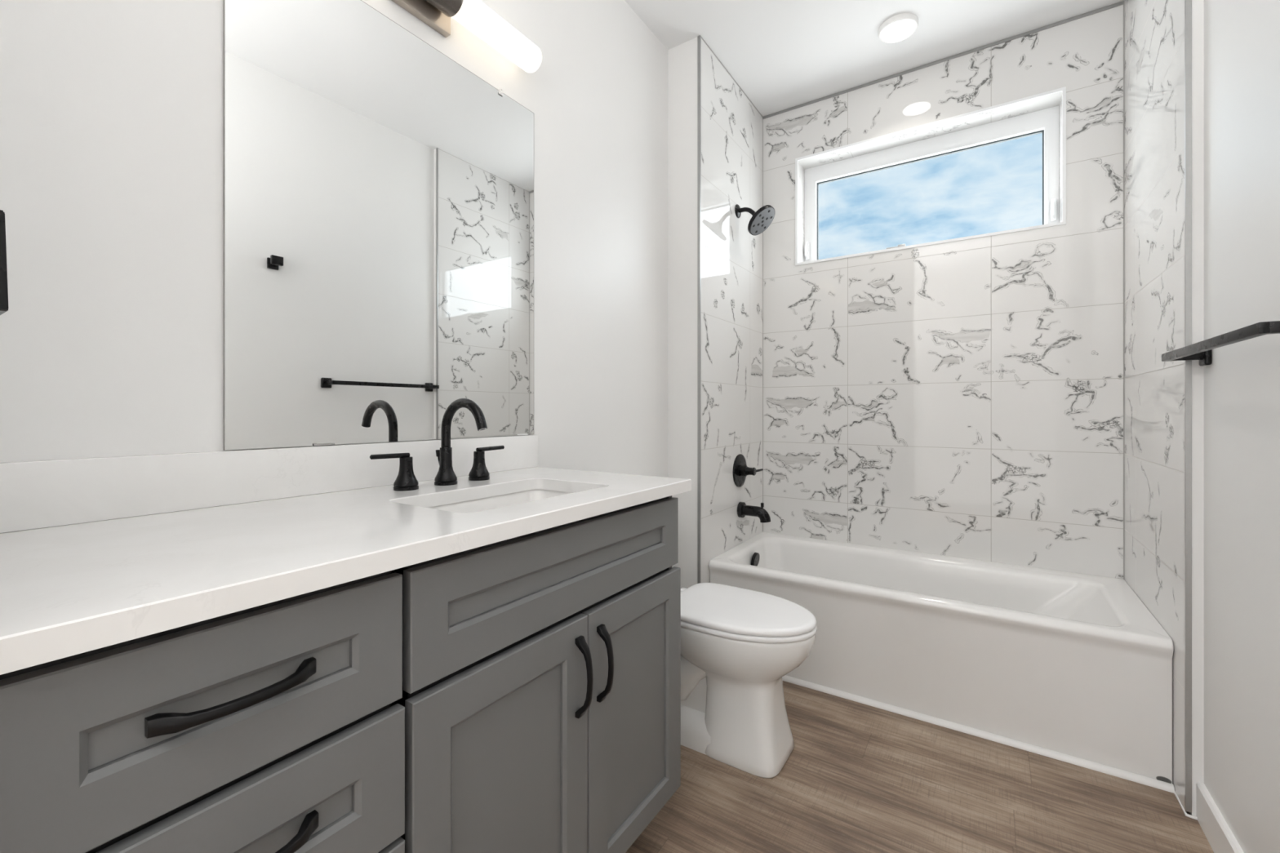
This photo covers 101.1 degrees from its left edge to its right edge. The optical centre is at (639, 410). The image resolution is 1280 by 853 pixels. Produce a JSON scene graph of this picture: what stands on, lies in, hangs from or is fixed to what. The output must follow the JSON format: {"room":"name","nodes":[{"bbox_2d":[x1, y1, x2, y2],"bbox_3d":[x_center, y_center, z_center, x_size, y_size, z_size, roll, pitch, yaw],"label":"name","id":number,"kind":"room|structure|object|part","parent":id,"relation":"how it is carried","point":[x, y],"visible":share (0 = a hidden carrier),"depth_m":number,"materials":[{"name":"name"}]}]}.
{"room":"bathroom","nodes":[
{"label":"bathroom","id":0,"kind":"room"},
{"bbox_2d":[0,0,668,477],"bbox_3d":[-0.494,-0.265,1.553,0.100,2.768,2.304,0,0,34],"label":"wall","id":1,"kind":"structure","parent":0,"point":[111,111],"depth_m":0.96,"materials":[{"name":"paint"}]},
{"bbox_2d":[0,435,537,533],"bbox_3d":[-0.670,0.128,1.177,0.019,0.102,1.221,0,0,34],"label":"backsplash","id":2,"kind":"structure","parent":1,"relation":"attached to","point":[39,494],"depth_m":0.97,"materials":[{"name":"white stone"}]},
{"bbox_2d":[222,0,533,450],"bbox_3d":[-0.565,-0.444,1.343,0.010,1.037,0.819,0,0,34],"label":"wall mirror","id":3,"kind":"object","parent":1,"relation":"attached to","point":[378,191],"visible":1,"depth_m":1.23,"materials":[{"name":"clear glass"}]},
{"bbox_2d":[391,0,542,72],"bbox_3d":[-0.526,-1.065,1.317,0.107,0.121,0.712,0,0,34],"label":"vanity light","id":4,"kind":"object","parent":1,"relation":"attached to","point":[475,15],"visible":1,"depth_m":1.41,"materials":[{"name":"glass"}]},
{"bbox_3d":[-0.562,-1.065,1.341,0.020,0.121,0.172,0,0,34],"label":"plate","id":5,"kind":"part","parent":4,"relation":"part of","materials":[{"name":"metal"}]},
{"bbox_3d":[-0.402,-1.065,1.483,0.076,0.076,0.298,0,0,34],"label":"lamp shade","id":6,"kind":"part","parent":4,"relation":"part of","materials":[{"name":"white glass"}]},
{"bbox_2d":[668,37,697,588],"bbox_3d":[0.220,-0.265,2.403,0.151,2.768,0.100,0,0,34],"label":"wall","id":7,"kind":"structure","parent":0,"point":[682,58],"depth_m":2.36,"materials":[{"name":"paint"}]},
{"bbox_2d":[697,35,701,583],"bbox_3d":[0.261,-0.265,2.316,0.013,2.768,0.008,0,0,34],"label":"trim","id":8,"kind":"structure","parent":7,"relation":"attached to","point":[699,37],"depth_m":2.31,"materials":[{"name":"metal"}]},
{"bbox_2d":[701,38,762,582],"bbox_3d":[0.477,-0.265,2.633,0.001,2.768,0.768,0,0,34],"label":"wall","id":9,"kind":"structure","parent":0,"point":[731,126],"depth_m":2.56,"materials":[{"name":"tile"}]},
{"bbox_2d":[700,35,762,116],"bbox_3d":[0.478,-1.647,2.632,0.002,0.005,0.768,0,0,34],"label":"trim","id":10,"kind":"structure","parent":9,"relation":"attached to","point":[700,36],"depth_m":2.57,"materials":[{"name":"grey metal"}]},
{"bbox_2d":[733,453,763,487],"bbox_3d":[0.546,0.303,2.650,0.096,0.168,0.172,0,0,34],"label":"shower valve","id":11,"kind":"object","parent":9,"relation":"attached to","point":[740,469],"visible":1,"depth_m":2.64,"materials":[{"name":"black metal"}]},
{"bbox_2d":[737,502,770,522],"bbox_3d":[0.577,0.505,2.637,0.160,0.096,0.079,0,0,34],"label":"tub spout","id":12,"kind":"object","parent":9,"relation":"attached to","point":[743,509],"visible":1,"depth_m":2.62,"materials":[{"name":"black metal"}]},
{"bbox_2d":[734,204,774,235],"bbox_3d":[0.569,-0.958,2.601,0.188,0.166,0.158,0,0,34],"label":"shower","id":13,"kind":"object","parent":9,"relation":"attached to","point":[761,220],"visible":1,"depth_m":2.58,"materials":[{"name":"black metal"}]},
{"bbox_3d":[0.534,-0.993,2.627,0.095,0.053,0.022,0,0,34],"label":"arm","id":14,"kind":"part","parent":13,"relation":"part of","materials":[{"name":"black metal"}]},
{"bbox_2d":[624,0,1124,116],"bbox_3d":[0.404,-1.689,0.627,2.620,0.080,4.492,0,0,34],"label":"ceiling","id":15,"kind":"structure","parent":0,"point":[783,55],"depth_m":2.30,"materials":[{"name":"paint"}]},
{"bbox_2d":[878,13,918,43],"bbox_3d":[1.108,-1.637,2.259,0.156,0.024,0.156,0,0,34],"label":"recessed light","id":16,"kind":"object","parent":15,"relation":"in","point":[898,28],"visible":1,"depth_m":2.24,"materials":[{"name":"paint"}]},
{"bbox_2d":[625,680,1213,852],"bbox_3d":[0.376,1.149,0.586,2.620,0.060,4.392,0,0,34],"label":"floor","id":17,"kind":"structure","parent":0,"point":[856,777],"depth_m":1.50,"materials":[{"name":"brown wood"}]},
{"bbox_2d":[0,495,680,852],"bbox_3d":[-0.440,0.664,1.015,0.582,0.910,1.204,0,0,34],"label":"vanity cabinet","id":18,"kind":"object","parent":17,"relation":"on","point":[522,694],"visible":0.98,"depth_m":0.71,"materials":[{"name":"paint"}]},
{"bbox_3d":[-0.439,0.313,0.580,0.019,0.171,0.372,0,0,34],"label":"drawer","id":19,"kind":"part","parent":18,"relation":"part of","materials":[{"name":"paint"}]},
{"bbox_3d":[-0.442,0.312,0.582,0.006,0.035,0.236,0,0,34],"label":"panel","id":20,"kind":"part","parent":18,"relation":"part of","materials":[{"name":"paint"}]},
{"bbox_3d":[-0.427,0.309,0.568,0.034,0.018,0.153,0,0,34],"label":"handle","id":21,"kind":"part","parent":18,"relation":"part of","materials":[{"name":"black metal"}]},
{"bbox_3d":[-0.434,0.497,0.577,0.019,0.174,0.372,0,0,34],"label":"drawer","id":22,"kind":"part","parent":18,"relation":"part of","materials":[{"name":"paint"}]},
{"bbox_3d":[-0.437,0.495,0.578,0.006,0.034,0.236,0,0,34],"label":"panel","id":23,"kind":"part","parent":18,"relation":"part of","materials":[{"name":"paint"}]},
{"bbox_3d":[-0.422,0.492,0.565,0.034,0.018,0.153,0,0,34],"label":"handle","id":24,"kind":"part","parent":18,"relation":"part of","materials":[{"name":"black metal"}]},
{"bbox_2d":[0,466,691,675],"bbox_3d":[-0.441,0.193,1.025,0.570,0.029,1.221,0,0,34],"label":"countertop","id":25,"kind":"structure","parent":18,"relation":"on","point":[73,589],"depth_m":0.68,"materials":[{"name":"white stone"}]},
{"bbox_2d":[369,398,504,491],"bbox_3d":[-0.426,0.074,1.251,0.178,0.209,0.372,0,0,34],"label":"faucet","id":26,"kind":"object","parent":25,"relation":"on","point":[406,480],"visible":1,"depth_m":1.26,"materials":[{"name":"black metal"}]},
{"bbox_3d":[-0.553,0.100,1.167,0.011,0.012,0.091,0,0,34],"label":"lever","id":27,"kind":"part","parent":26,"relation":"part of","materials":[{"name":"black metal"}]},
{"bbox_3d":[-0.533,0.142,1.198,0.054,0.074,0.054,0,0,34],"label":"valve handle","id":28,"kind":"part","parent":26,"relation":"part of","materials":[{"name":"black metal"}]},
{"bbox_3d":[-0.493,0.122,1.293,0.020,0.054,0.012,0,0,34],"label":"lift rod","id":29,"kind":"part","parent":26,"relation":"part of","materials":[{"name":"black metal"}]},
{"bbox_3d":[-0.473,0.134,1.282,0.054,0.090,0.054,0,0,34],"label":"spout","id":30,"kind":"part","parent":26,"relation":"part of","materials":[{"name":"black metal"}]},
{"bbox_3d":[-0.417,0.030,1.245,0.155,0.121,0.022,0,0,34],"label":"spout","id":31,"kind":"part","parent":26,"relation":"part of","materials":[{"name":"black metal"}]},
{"bbox_3d":[-0.419,0.142,1.370,0.054,0.074,0.054,0,0,34],"label":"valve handle","id":32,"kind":"part","parent":26,"relation":"part of","materials":[{"name":"black metal"}]},
{"bbox_3d":[-0.398,0.100,1.401,0.011,0.012,0.091,0,0,34],"label":"lever","id":33,"kind":"part","parent":26,"relation":"part of","materials":[{"name":"black metal"}]},
{"bbox_2d":[429,488,571,512],"bbox_3d":[-0.288,0.283,1.159,0.296,0.148,0.476,0,0,34],"label":"sink","id":34,"kind":"object","parent":25,"relation":"in","point":[502,500],"visible":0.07,"depth_m":1.30,"materials":[{"name":"ceramic"}]},
{"bbox_3d":[-0.434,0.680,0.577,0.019,0.174,0.372,0,0,34],"label":"drawer","id":35,"kind":"part","parent":18,"relation":"part of","materials":[{"name":"paint"}]},
{"bbox_3d":[-0.219,0.695,0.902,0.019,0.570,0.386,0,0,34],"label":"door","id":36,"kind":"part","parent":18,"relation":"part of","materials":[{"name":"paint"}]},
{"bbox_3d":[-0.222,0.701,0.903,0.006,0.440,0.246,0,0,34],"label":"panel","id":37,"kind":"part","parent":18,"relation":"part of","materials":[{"name":"paint"}]},
{"bbox_3d":[-0.122,0.312,1.064,0.006,0.035,0.626,0,0,34],"label":"panel","id":38,"kind":"part","parent":18,"relation":"part of","materials":[{"name":"paint"}]},
{"bbox_3d":[-0.107,0.520,1.022,0.034,0.153,0.018,0,0,34],"label":"handle","id":39,"kind":"part","parent":18,"relation":"part of","materials":[{"name":"black metal"}]},
{"bbox_3d":[-0.070,0.520,1.078,0.034,0.153,0.018,0,0,34],"label":"handle","id":40,"kind":"part","parent":18,"relation":"part of","materials":[{"name":"black metal"}]},
{"bbox_3d":[-0.006,0.695,1.223,0.019,0.570,0.379,0,0,34],"label":"door","id":41,"kind":"part","parent":18,"relation":"part of","materials":[{"name":"paint"}]},
{"bbox_3d":[-0.008,0.701,1.226,0.006,0.440,0.242,0,0,34],"label":"panel","id":42,"kind":"part","parent":18,"relation":"part of","materials":[{"name":"paint"}]},
{"bbox_2d":[680,582,817,778],"bbox_3d":[0.225,0.737,1.840,0.766,0.764,0.386,0,0,34],"label":"toilet","id":43,"kind":"object","parent":17,"relation":"on","point":[738,645],"visible":0.44,"depth_m":1.66,"materials":[{"name":"ceramic"}]},
{"bbox_3d":[0.341,0.664,1.763,0.484,0.024,0.361,0,0,34],"label":"lid","id":44,"kind":"part","parent":43,"relation":"part of","materials":[{"name":"plastic"}]},
{"bbox_3d":[0.340,0.685,1.764,0.488,0.018,0.363,0,0,34],"label":"seat","id":45,"kind":"part","parent":43,"relation":"part of","materials":[{"name":"plastic"}]},
{"bbox_2d":[708,532,1173,783],"bbox_3d":[1.127,0.898,2.245,1.508,0.441,0.692,0,0,34],"label":"bathtub","id":46,"kind":"object","parent":17,"relation":"on","point":[1075,664],"visible":0.85,"depth_m":1.89,"materials":[{"name":"ceramic"}]},
{"bbox_2d":[782,675,1174,793],"bbox_3d":[0.940,1.110,1.963,1.509,0.017,0.017,0,0,34],"label":"trim","id":47,"kind":"structure","parent":46,"relation":"attached to","point":[1085,763],"depth_m":1.78,"materials":[{"name":"paint"}]},
{"bbox_2d":[762,4,1123,579],"bbox_3d":[1.319,-0.265,2.535,1.511,2.768,0.001,0,0,34],"label":"wall","id":48,"kind":"structure","parent":0,"point":[962,398],"depth_m":2.42,"materials":[{"name":"tile"}]},
{"bbox_2d":[762,119,763,531],"bbox_3d":[0.690,-0.486,2.951,0.002,2.327,0.002,0,0,34],"label":"trim","id":49,"kind":"structure","parent":48,"relation":"attached to","point":[762,119],"depth_m":2.95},
{"bbox_2d":[795,86,1066,265],"bbox_3d":[1.319,-1.077,2.535,1.144,0.579,0.007,0,0,34],"label":"trim","id":50,"kind":"structure","parent":48,"relation":"attached to","point":[1063,90],"depth_m":2.42,"materials":[{"name":"plastic"}]},
{"bbox_2d":[762,0,1124,119],"bbox_3d":[1.318,-1.643,2.534,1.511,0.013,0.005,0,0,34],"label":"trim","id":51,"kind":"structure","parent":48,"relation":"attached to","point":[1122,2],"depth_m":2.43,"materials":[{"name":"metal"}]},
{"bbox_2d":[1123,4,1124,579],"bbox_3d":[1.947,-0.486,2.117,0.003,2.327,0.003,0,0,34],"label":"trim","id":52,"kind":"structure","parent":48,"relation":"attached to","point":[1123,4],"depth_m":2.12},
{"bbox_2d":[1124,0,1185,811],"bbox_3d":[1.730,-0.265,1.788,0.001,2.768,0.792,0,0,34],"label":"wall","id":53,"kind":"structure","parent":0,"point":[1154,29],"depth_m":1.71,"materials":[{"name":"tile"}]},
{"bbox_2d":[1189,0,1279,852],"bbox_3d":[0.998,-0.265,0.550,0.123,2.768,2.280,0,0,34],"label":"wall","id":54,"kind":"structure","parent":0,"point":[1242,37],"depth_m":1.25,"materials":[{"name":"paint"}]},
{"bbox_2d":[1173,791,1197,820],"bbox_3d":[1.543,1.117,1.489,0.025,0.009,0.108,0,0,34],"label":"trim","id":55,"kind":"structure","parent":54,"relation":"attached to","point":[1186,814],"depth_m":1.46,"materials":[{"name":"paint"}]},
{"bbox_2d":[1184,0,1191,813],"bbox_3d":[1.516,-0.271,1.455,0.013,2.756,0.008,0,0,34],"label":"trim","id":56,"kind":"structure","parent":54,"relation":"attached to","point":[1188,3],"depth_m":1.45,"materials":[{"name":"metal"}]},
{"bbox_2d":[1195,782,1244,852],"bbox_3d":[0.965,1.068,0.583,0.014,0.101,2.062,0,0,34],"label":"baseboard","id":57,"kind":"structure","parent":54,"relation":"attached to","point":[1218,833],"depth_m":1.34,"materials":[{"name":"paint"}]},
{"bbox_2d":[1161,320,1279,366],"bbox_3d":[1.312,-0.148,1.174,0.090,0.053,0.661,0,0,34],"label":"towel bar","id":58,"kind":"object","parent":54,"relation":"attached to","point":[1201,351],"visible":1,"depth_m":1.12,"materials":[{"name":"black metal"}]},
{"bbox_3d":[1.484,-0.148,1.425,0.073,0.021,0.021,0,0,34],"label":"post","id":59,"kind":"part","parent":58,"relation":"part of","materials":[{"name":"black metal"}]},
{"bbox_3d":[1.512,-0.148,1.407,0.014,0.053,0.051,0,0,34],"label":"wall plate","id":60,"kind":"part","parent":58,"relation":"part of","materials":[{"name":"black metal"}]},
{"bbox_3d":[1.147,-0.148,0.917,0.073,0.021,0.021,0,0,34],"label":"post","id":61,"kind":"part","parent":58,"relation":"part of","materials":[{"name":"black metal"}]},
{"bbox_3d":[-0.798,-0.265,0.444,0.620,2.768,0.118,0,0,34],"label":"wall","id":62,"kind":"structure","parent":0,"visible":0},
{"bbox_2d":[0,209,8,315],"bbox_3d":[-0.738,-0.168,0.538,0.124,0.128,0.105,0,0,34],"label":"towel ring","id":63,"kind":"object","parent":62,"relation":"attached to","point":[3,268],"visible":1,"depth_m":0.55,"materials":[{"name":"black metal"}]},
{"bbox_3d":[1.169,-0.265,2.309,1.711,2.768,0.842,0,0,34],"label":"wall","id":64,"kind":"structure","parent":0,"visible":0},
{"bbox_2d":[797,91,1062,262],"bbox_3d":[1.359,-1.077,2.595,1.122,0.557,0.143,0,0,34],"label":"window reveal","id":65,"kind":"object","parent":64,"relation":"in","point":[1054,100],"depth_m":2.58,"materials":[{"name":"paint"}]},
{"bbox_2d":[804,105,1058,262],"bbox_3d":[1.404,-1.077,2.663,1.122,0.556,0.120,0,0,34],"label":"window","id":66,"kind":"structure","parent":65,"relation":"attached to","point":[1046,122],"depth_m":2.56,"materials":[{"name":"plastic"}]}
]}

